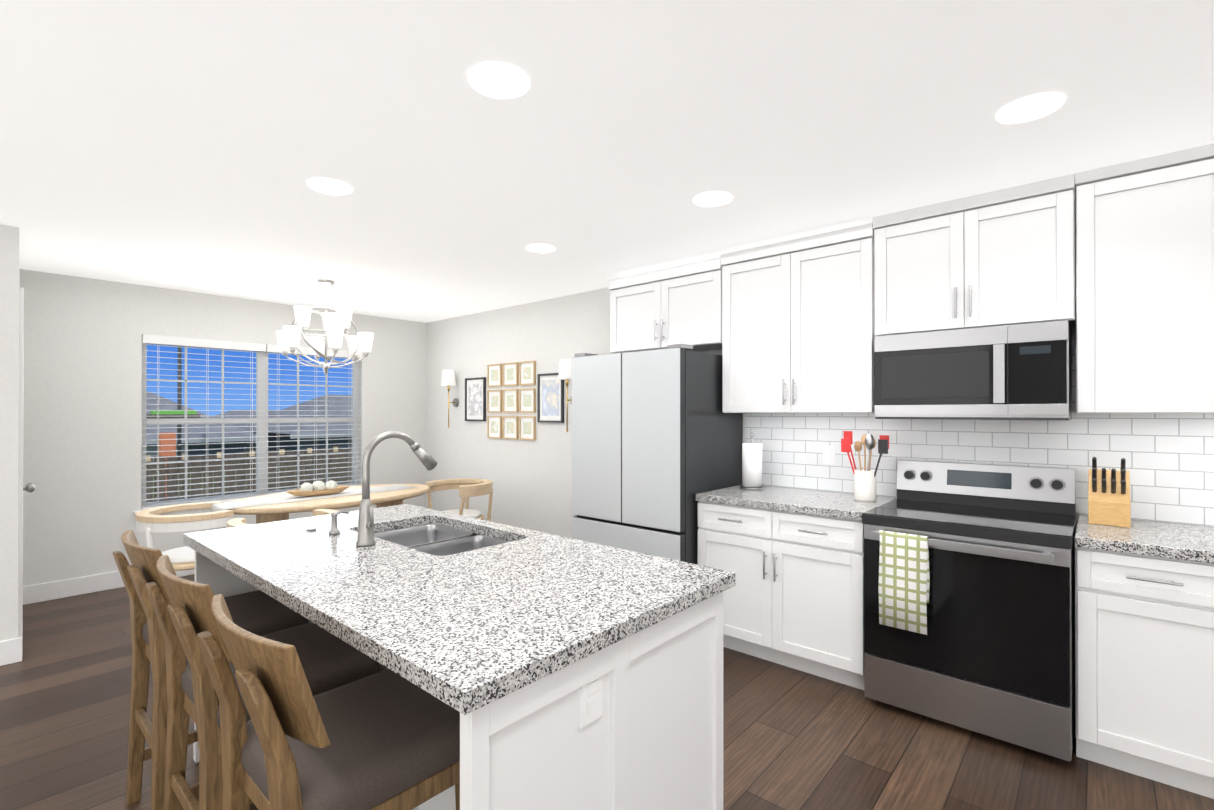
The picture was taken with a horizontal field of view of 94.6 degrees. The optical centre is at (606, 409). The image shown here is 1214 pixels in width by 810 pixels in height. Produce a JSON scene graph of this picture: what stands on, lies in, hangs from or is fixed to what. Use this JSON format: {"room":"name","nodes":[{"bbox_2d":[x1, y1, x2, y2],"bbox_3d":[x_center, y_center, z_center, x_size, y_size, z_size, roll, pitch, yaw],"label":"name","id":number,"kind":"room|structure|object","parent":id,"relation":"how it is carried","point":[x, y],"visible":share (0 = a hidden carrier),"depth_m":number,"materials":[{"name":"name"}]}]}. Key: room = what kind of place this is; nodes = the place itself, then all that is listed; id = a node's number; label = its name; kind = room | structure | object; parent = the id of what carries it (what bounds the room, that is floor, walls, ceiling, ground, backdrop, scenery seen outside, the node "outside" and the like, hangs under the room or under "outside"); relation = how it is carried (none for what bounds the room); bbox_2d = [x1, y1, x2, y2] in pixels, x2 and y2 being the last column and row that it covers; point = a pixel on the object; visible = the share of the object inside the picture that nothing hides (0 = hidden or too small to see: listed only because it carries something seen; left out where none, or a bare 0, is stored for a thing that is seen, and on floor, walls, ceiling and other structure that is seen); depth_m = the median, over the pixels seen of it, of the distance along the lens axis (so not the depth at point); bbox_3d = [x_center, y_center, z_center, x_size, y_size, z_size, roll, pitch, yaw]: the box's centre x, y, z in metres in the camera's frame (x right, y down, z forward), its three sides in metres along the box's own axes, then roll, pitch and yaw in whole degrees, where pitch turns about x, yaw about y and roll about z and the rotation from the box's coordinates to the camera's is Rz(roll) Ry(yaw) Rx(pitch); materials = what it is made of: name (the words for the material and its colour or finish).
{"room":"dining room and kitchen","nodes":[
{"label":"dining room and kitchen","id":0,"kind":"room"},
{"bbox_2d":[0,224,19,640],"bbox_3d":[-4.913,0.190,2.351,1.319,2.450,3.320,0,0,41],"label":"wall","id":1,"kind":"structure","parent":0,"point":[9,372],"depth_m":3.14,"materials":[{"name":"paint"}]},
{"bbox_2d":[0,637,21,665],"bbox_3d":[-4.402,1.346,1.916,0.015,0.135,3.326,0,0,41],"label":"baseboard","id":2,"kind":"structure","parent":1,"relation":"attached to","point":[10,651],"depth_m":3.13,"materials":[{"name":"white"}]},
{"bbox_2d":[18,288,23,639],"bbox_3d":[-3.722,0.359,3.528,0.960,2.120,0.019,0,0,41],"label":"door frame","id":3,"kind":"structure","parent":1,"relation":"attached to","point":[20,536],"depth_m":3.21,"materials":[{"name":"white"}]},
{"bbox_2d":[23,483,35,492],"bbox_3d":[-3.634,0.489,3.507,0.064,0.064,0.080,0,0,41],"label":"door knob","id":4,"kind":"object","parent":1,"relation":"attached to","point":[30,487],"visible":0.79,"depth_m":3.50,"materials":[{"name":"silver metal"}]},
{"bbox_2d":[19,269,425,585],"bbox_3d":[-3.440,0.200,5.155,0.160,2.450,3.840,0,0,41],"label":"wall","id":5,"kind":"structure","parent":0,"point":[82,409],"depth_m":4.45,"materials":[{"name":"paint"}]},
{"bbox_2d":[23,569,194,604],"bbox_3d":[-3.201,1.358,5.287,0.019,0.135,3.319,0,0,41],"label":"baseboard","id":6,"kind":"structure","parent":5,"relation":"attached to","point":[41,592],"depth_m":4.28,"materials":[{"name":"white"}]},
{"bbox_2d":[141,345,357,506],"bbox_3d":[-3.295,0.100,5.355,0.055,1.450,1.830,0,0,41],"label":"window","id":7,"kind":"structure","parent":5,"relation":"in","point":[262,422],"depth_m":5.33,"materials":[{"name":"white plastic"}]},
{"bbox_2d":[141,334,265,509],"bbox_3d":[-3.538,0.099,4.959,0.072,1.446,0.907,0,0,41],"label":"window blinds","id":8,"kind":"object","parent":7,"relation":"attached to","point":[171,341],"visible":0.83,"depth_m":4.93,"materials":[{"name":"white plastic"}]},
{"bbox_2d":[264,344,361,494],"bbox_3d":[-2.935,0.101,5.647,0.072,1.446,0.907,0,0,41],"label":"window blinds","id":9,"kind":"object","parent":7,"relation":"attached to","point":[274,349],"visible":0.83,"depth_m":5.59,"materials":[{"name":"white plastic"}]},
{"bbox_2d":[0,574,1213,809],"bbox_3d":[-0.786,1.470,0.950,9.770,0.120,7.060,0,0,41],"label":"floor","id":10,"kind":"structure","parent":0,"point":[796,738],"depth_m":2.34,"materials":[{"name":"brown wood"}]},
{"bbox_2d":[135,501,233,570],"bbox_3d":[-2.773,1.039,3.707,0.609,0.763,0.534,0,0,41],"label":"dining chair","id":11,"kind":"object","parent":10,"relation":"on","point":[186,517],"visible":0.6,"depth_m":3.54,"materials":[{"name":"brown wood"}]},
{"bbox_2d":[113,530,308,809],"bbox_3d":[-1.434,0.925,2.040,0.450,0.978,0.517,0,0,41],"label":"bar stool","id":12,"kind":"object","parent":10,"relation":"on","point":[259,612],"visible":0.52,"depth_m":1.96,"materials":[{"name":"brown wood"}]},
{"bbox_2d":[145,555,378,809],"bbox_3d":[-1.024,0.923,1.681,0.450,0.978,0.517,0,0,41],"label":"bar stool","id":13,"kind":"object","parent":10,"relation":"on","point":[328,660],"visible":0.6,"depth_m":1.58,"materials":[{"name":"brown wood"}]},
{"bbox_2d":[227,509,338,527],"bbox_3d":[-1.936,1.038,3.412,0.534,0.763,0.610,0,0,41],"label":"dining chair","id":14,"kind":"object","parent":10,"relation":"on","point":[234,522],"visible":0.06,"depth_m":3.39,"materials":[{"name":"brown wood"}]},
{"bbox_2d":[197,594,459,809],"bbox_3d":[-0.614,0.922,1.322,0.450,0.978,0.517,0,0,41],"label":"bar stool","id":15,"kind":"object","parent":10,"relation":"on","point":[388,739],"visible":0.83,"depth_m":1.21,"materials":[{"name":"brown wood"}]},
{"bbox_2d":[227,484,429,523],"bbox_3d":[-2.145,1.044,4.430,0.900,0.755,1.560,0,0,41],"label":"dining table","id":16,"kind":"object","parent":10,"relation":"on","point":[272,513],"visible":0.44,"depth_m":4.08,"materials":[{"name":"brown wood"}]},
{"bbox_2d":[211,488,361,511],"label":"table runner","id":17,"kind":"object","parent":16,"relation":"on","point":[244,503],"depth_m":4.09,"materials":[{"name":"white fabric"}]},
{"bbox_2d":[285,480,349,495],"bbox_3d":[-2.239,0.604,4.354,0.220,0.110,0.480,0,0,41],"label":"decorative bowl","id":18,"kind":"object","parent":17,"relation":"on","point":[316,488],"visible":1,"depth_m":4.32,"materials":[{"name":"brown wood"}]},
{"bbox_2d":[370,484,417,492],"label":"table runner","id":19,"kind":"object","parent":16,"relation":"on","point":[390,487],"depth_m":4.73,"materials":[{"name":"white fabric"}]},
{"bbox_2d":[193,552,722,809],"bbox_3d":[-0.660,0.977,1.986,1.900,0.874,0.910,0,0,41],"label":"kitchen island","id":20,"kind":"object","parent":10,"relation":"on","point":[557,672],"depth_m":1.34,"materials":[{"name":"white paint"}]},
{"bbox_2d":[183,504,734,715],"bbox_3d":[-0.659,0.518,1.990,1.945,0.040,0.975,0,0,41],"label":"island countertop","id":21,"kind":"structure","parent":20,"relation":"on","point":[473,613],"depth_m":1.56,"materials":[{"name":"white stone"}]},
{"bbox_2d":[306,511,348,534],"bbox_3d":[-1.147,0.453,2.300,0.188,0.091,0.104,0,0,41],"label":"soap dispenser","id":22,"kind":"object","parent":21,"relation":"on","point":[334,530],"visible":1,"depth_m":2.24,"materials":[{"name":"silver metal"}]},
{"bbox_2d":[356,431,437,546],"bbox_3d":[-0.790,0.289,2.154,0.110,0.418,0.327,0,0,41],"label":"faucet","id":23,"kind":"object","parent":21,"relation":"on","point":[366,525],"visible":1,"depth_m":2.06,"materials":[{"name":"silver metal"}]},
{"bbox_2d":[425,478,492,520],"bbox_3d":[-1.336,1.044,5.167,0.610,0.763,0.534,0,0,41],"label":"dining chair","id":24,"kind":"object","parent":10,"relation":"on","point":[469,487],"visible":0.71,"depth_m":5.16,"materials":[{"name":"brown wood"}]},
{"bbox_2d":[572,344,742,564],"bbox_3d":[0.343,0.515,3.857,0.900,1.810,0.765,0,0,41],"label":"refrigerator","id":25,"kind":"object","parent":10,"relation":"on","point":[657,438],"visible":0.6,"depth_m":3.51,"materials":[{"name":"grey metal"}]},
{"bbox_2d":[698,501,865,689],"bbox_3d":[1.106,0.982,3.291,0.960,0.872,0.624,0,0,41],"label":"base cabinet","id":26,"kind":"object","parent":10,"relation":"on","point":[793,597],"depth_m":3.00,"materials":[{"name":"white paint"}]},
{"bbox_2d":[862,460,1075,761],"bbox_3d":[1.723,0.848,2.669,0.776,1.135,0.730,0,0,41],"label":"range","id":27,"kind":"object","parent":10,"relation":"on","point":[991,653],"visible":0.98,"depth_m":2.42,"materials":[{"name":"silver metal"}]},
{"bbox_2d":[878,530,929,634],"bbox_3d":[1.341,0.771,2.533,0.201,0.428,0.043,0,0,41],"label":"hanging towel","id":28,"kind":"object","parent":27,"relation":"hanging from","point":[904,582],"visible":0.96,"depth_m":2.51,"materials":[{"name":"fabric"}]},
{"bbox_2d":[1075,547,1209,797],"bbox_3d":[2.249,0.978,2.289,0.501,0.872,0.624,0,0,41],"label":"base cabinet","id":29,"kind":"object","parent":10,"relation":"on","point":[1142,622],"depth_m":2.10,"materials":[{"name":"white paint"}]},
{"bbox_2d":[1210,563,1213,798],"bbox_3d":[2.579,0.977,2.000,0.614,0.872,0.624,0,0,41],"label":"base cabinet","id":30,"kind":"object","parent":10,"relation":"on","point":[1211,565],"depth_m":1.98,"materials":[{"name":"white paint"}]},
{"bbox_2d":[696,485,1213,563],"bbox_3d":[1.939,0.521,2.556,3.185,0.042,0.638,0,0,41],"label":"countertop","id":31,"kind":"structure","parent":30,"relation":"on","point":[1188,542],"depth_m":2.43,"materials":[{"name":"stone"}]},
{"bbox_2d":[740,432,763,489],"bbox_3d":[0.929,0.322,3.586,0.150,0.363,0.150,0,0,41],"label":"paper towel holder","id":32,"kind":"object","parent":31,"relation":"on","point":[751,465],"visible":1,"depth_m":3.53,"materials":[{"name":"white paper"}]},
{"bbox_2d":[841,431,888,501],"bbox_3d":[1.434,0.311,3.114,0.248,0.382,0.177,0,0,41],"label":"utensil crock","id":33,"kind":"object","parent":31,"relation":"on","point":[864,484],"visible":1,"depth_m":3.08,"materials":[{"name":"white ceramic"}]},
{"bbox_2d":[1088,457,1130,527],"bbox_3d":[2.202,0.352,2.459,0.136,0.295,0.187,0,0,41],"label":"knife block","id":34,"kind":"object","parent":31,"relation":"on","point":[1108,497],"visible":1,"depth_m":2.42,"materials":[{"name":"brown wood"}]},
{"bbox_2d":[0,0,1213,322],"bbox_3d":[-0.786,-1.100,0.959,9.770,0.120,7.060,0,0,41],"label":"ceiling","id":35,"kind":"structure","parent":0,"point":[186,144],"depth_m":2.06,"materials":[{"name":"paint"}]},
{"bbox_2d":[276,279,373,374],"bbox_3d":[-2.231,-0.653,4.444,0.715,0.750,0.688,0,0,41],"label":"chandelier","id":36,"kind":"object","parent":35,"relation":"hanging from","point":[288,338],"visible":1,"depth_m":4.38,"materials":[{"name":"white glass"}]},
{"bbox_2d":[307,178,352,194],"bbox_3d":[-1.279,-1.029,2.588,0.190,0.010,0.190,0,0,41],"label":"recessed light","id":37,"kind":"object","parent":35,"relation":"in","point":[330,186],"visible":1,"depth_m":2.58,"materials":[{"name":"white plastic"}]},
{"bbox_2d":[468,62,529,98],"bbox_3d":[-0.339,-1.032,1.764,0.190,0.010,0.190,0,0,41],"label":"recessed light","id":38,"kind":"object","parent":35,"relation":"in","point":[497,80],"visible":1,"depth_m":1.76,"materials":[{"name":"white plastic"}]},
{"bbox_2d":[526,244,555,252],"bbox_3d":[-0.422,-1.026,3.566,0.190,0.010,0.190,0,0,41],"label":"recessed light","id":39,"kind":"object","parent":35,"relation":"in","point":[540,248],"visible":0.98,"depth_m":3.56,"materials":[{"name":"white plastic"}]},
{"bbox_2d":[693,191,732,206],"bbox_3d":[0.518,-1.029,2.742,0.190,0.010,0.190,0,0,41],"label":"recessed light","id":40,"kind":"object","parent":35,"relation":"in","point":[713,199],"visible":1,"depth_m":2.73,"materials":[{"name":"white plastic"}]},
{"bbox_2d":[996,93,1064,123],"bbox_3d":[1.450,-1.032,1.924,0.190,0.010,0.190,0,0,41],"label":"recessed light","id":41,"kind":"object","parent":35,"relation":"in","point":[1030,108],"visible":1,"depth_m":1.92,"materials":[{"name":"white plastic"}]},
{"bbox_2d":[426,287,1213,537],"bbox_3d":[1.459,0.194,3.515,9.770,2.450,0.150,0,0,41],"label":"wall","id":42,"kind":"structure","parent":0,"point":[531,480],"depth_m":5.51,"materials":[{"name":"paint"}]},
{"bbox_2d":[441,370,458,427],"bbox_3d":[-1.707,-0.119,6.071,0.156,0.627,0.178,0,0,41],"label":"sconce","id":43,"kind":"object","parent":42,"relation":"attached to","point":[448,379],"visible":0.98,"depth_m":6.02,"materials":[{"name":"white fabric"}]},
{"bbox_2d":[465,377,485,420],"bbox_3d":[-1.386,-0.110,5.892,0.340,0.455,0.025,0,0,41],"label":"framed picture","id":44,"kind":"object","parent":42,"relation":"attached to","point":[475,399],"visible":0.94,"depth_m":5.89},
{"bbox_2d":[487,416,501,438],"bbox_3d":[-1.138,0.173,5.675,0.217,0.227,0.022,0,0,41],"label":"framed picture","id":45,"kind":"object","parent":42,"relation":"attached to","point":[494,426],"visible":0.96,"depth_m":5.67,"materials":[{"name":"white paper"}]},
{"bbox_2d":[487,390,501,411],"bbox_3d":[-1.138,-0.089,5.676,0.217,0.227,0.022,0,0,41],"label":"framed picture","id":46,"kind":"object","parent":42,"relation":"attached to","point":[494,400],"visible":0.9,"depth_m":5.68,"materials":[{"name":"white paper"}]},
{"bbox_2d":[487,364,501,386],"bbox_3d":[-1.138,-0.350,5.677,0.217,0.227,0.022,0,0,41],"label":"framed picture","id":47,"kind":"object","parent":42,"relation":"attached to","point":[494,375],"visible":0.94,"depth_m":5.68,"materials":[{"name":"white paper"}]},
{"bbox_2d":[503,416,518,438],"bbox_3d":[-0.949,0.172,5.509,0.217,0.227,0.022,0,0,41],"label":"framed picture","id":48,"kind":"object","parent":42,"relation":"attached to","point":[510,427],"visible":0.96,"depth_m":5.50,"materials":[{"name":"white paper"}]},
{"bbox_2d":[503,389,518,412],"bbox_3d":[-0.949,-0.089,5.510,0.217,0.227,0.022,0,0,41],"label":"framed picture","id":49,"kind":"object","parent":42,"relation":"attached to","point":[510,400],"visible":0.92,"depth_m":5.50,"materials":[{"name":"white paper"}]},
{"bbox_2d":[503,362,518,385],"bbox_3d":[-0.949,-0.351,5.511,0.217,0.227,0.022,0,0,41],"label":"framed picture","id":50,"kind":"object","parent":42,"relation":"attached to","point":[510,374],"visible":0.96,"depth_m":5.50,"materials":[{"name":"white paper"}]},
{"bbox_2d":[519,416,535,439],"bbox_3d":[-0.759,0.172,5.343,0.217,0.227,0.022,0,0,41],"label":"framed picture","id":51,"kind":"object","parent":42,"relation":"attached to","point":[527,427],"visible":0.98,"depth_m":5.34,"materials":[{"name":"white paper"}]},
{"bbox_2d":[519,388,535,412],"bbox_3d":[-0.759,-0.090,5.344,0.217,0.227,0.022,0,0,41],"label":"framed picture","id":52,"kind":"object","parent":42,"relation":"attached to","point":[527,400],"visible":0.96,"depth_m":5.34,"materials":[{"name":"white paper"}]},
{"bbox_2d":[519,361,535,384],"bbox_3d":[-0.759,-0.351,5.345,0.217,0.227,0.022,0,0,41],"label":"framed picture","id":53,"kind":"object","parent":42,"relation":"attached to","point":[527,372],"visible":0.94,"depth_m":5.34,"materials":[{"name":"white paper"}]},
{"bbox_2d":[537,373,563,422],"bbox_3d":[-0.517,-0.111,5.130,0.330,0.450,0.025,0,0,41],"label":"picture frame","id":54,"kind":"object","parent":42,"relation":"attached to","point":[550,397],"visible":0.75,"depth_m":5.13,"materials":[{"name":"grey"}]},
{"bbox_2d":[558,359,571,431],"bbox_3d":[-0.338,-0.123,4.872,0.156,0.627,0.178,0,0,41],"label":"sconce","id":55,"kind":"object","parent":42,"relation":"attached to","point":[565,369],"visible":0.81,"depth_m":4.81,"materials":[{"name":"white fabric"}]},
{"bbox_2d":[609,258,720,353],"bbox_3d":[0.489,-0.702,4.036,0.948,0.545,0.343,0,0,41],"label":"upper cabinet","id":56,"kind":"object","parent":42,"relation":"attached to","point":[655,310],"depth_m":3.87,"materials":[{"name":"white paint"}]},
{"bbox_2d":[717,215,888,412],"bbox_3d":[1.215,-0.489,3.399,0.976,1.016,0.343,0,0,41],"label":"upper cabinet","id":57,"kind":"object","parent":42,"relation":"attached to","point":[801,318],"depth_m":3.24,"materials":[{"name":"white paint"}]},
{"bbox_2d":[873,173,1080,334],"bbox_3d":[1.845,-0.713,2.847,0.824,0.634,0.343,0,0,41],"label":"upper cabinet","id":58,"kind":"object","parent":42,"relation":"attached to","point":[1006,256],"depth_m":2.66,"materials":[{"name":"white paint"}]},
{"bbox_2d":[874,320,1071,419],"bbox_3d":[1.816,-0.171,2.812,0.785,0.435,0.430,0,0,41],"label":"microwave","id":59,"kind":"object","parent":58,"relation":"attached to","point":[1017,372],"visible":1,"depth_m":2.64,"materials":[{"name":"silver metal"}]},
{"bbox_2d":[745,328,1213,525],"bbox_3d":[2.151,0.029,2.803,3.190,0.944,0.008,0,0,41],"label":"tile backsplash","id":60,"kind":"structure","parent":42,"relation":"attached to","point":[1169,458],"depth_m":2.81,"materials":[{"name":"white tile"}]},
{"bbox_2d":[823,445,834,464],"bbox_3d":[1.375,0.279,3.473,0.072,0.116,0.007,0,0,41],"label":"outlet","id":61,"kind":"object","parent":60,"relation":"attached to","point":[828,454],"visible":1,"depth_m":3.47,"materials":[{"name":"white plastic"}]},
{"bbox_2d":[1070,143,1213,413],"bbox_3d":[2.518,-0.509,2.257,1.088,1.048,0.343,0,0,41],"label":"upper cabinet","id":62,"kind":"object","parent":42,"relation":"attached to","point":[1113,264],"depth_m":2.30,"materials":[{"name":"white paint"}]},
{"label":"outside","id":63,"kind":"structure","parent":0,"visible":0},
{"bbox_2d":[153,451,347,501],"bbox_3d":[-25.514,1.996,25.508,59.800,0.100,55.000,0,0,41],"label":"ground","id":64,"kind":"structure","parent":63,"point":[235,478],"depth_m":15.64,"materials":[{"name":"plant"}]},
{"bbox_2d":[158,432,175,499],"bbox_3d":[-8.755,1.170,11.141,0.250,1.448,0.240,0,0,41],"label":"sign","id":65,"kind":"object","parent":64,"relation":"on","point":[160,436],"depth_m":11.05,"materials":[{"name":"orange metal"}]},
{"bbox_2d":[146,411,199,418],"bbox_3d":[-8.683,0.086,11.228,0.350,0.160,0.800,0,0,41],"label":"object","id":66,"kind":"object","parent":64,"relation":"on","point":[171,414],"depth_m":11.08,"materials":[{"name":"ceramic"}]},
{"bbox_2d":[177,346,181,472],"bbox_3d":[-13.123,-0.100,16.744,0.100,4.027,0.658,0,0,41],"label":"pole","id":67,"kind":"object","parent":64,"relation":"on","point":[179,394],"visible":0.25,"depth_m":16.92,"materials":[{"name":"grey"}]},
{"bbox_2d":[146,393,255,466],"bbox_3d":[-18.888,0.604,20.769,8.820,2.648,8.000,0,0,41],"label":"house","id":68,"kind":"structure","parent":64,"relation":"on","point":[151,432],"depth_m":20.13,"materials":[{"name":"grey"}]},
{"bbox_2d":[212,411,275,424],"bbox_3d":[-23.286,1.037,36.989,7.820,2.100,7.200,0,0,41],"label":"house","id":69,"kind":"structure","parent":64,"relation":"on","point":[237,414],"depth_m":35.61,"materials":[{"name":"grey"}]},
{"bbox_2d":[146,447,351,501],"bbox_3d":[-6.321,1.276,8.744,0.090,1.218,23.085,0,0,41],"label":"fence","id":70,"kind":"object","parent":64,"relation":"on","point":[292,463],"visible":0.08,"depth_m":9.09,"materials":[{"name":"brown wood"}]},
{"bbox_2d":[234,395,351,457],"bbox_3d":[-11.835,0.607,28.816,8.820,2.698,11.300,0,0,41],"label":"house","id":71,"kind":"structure","parent":64,"relation":"on","point":[283,433],"depth_m":23.76,"materials":[{"name":"grey"}]}
]}

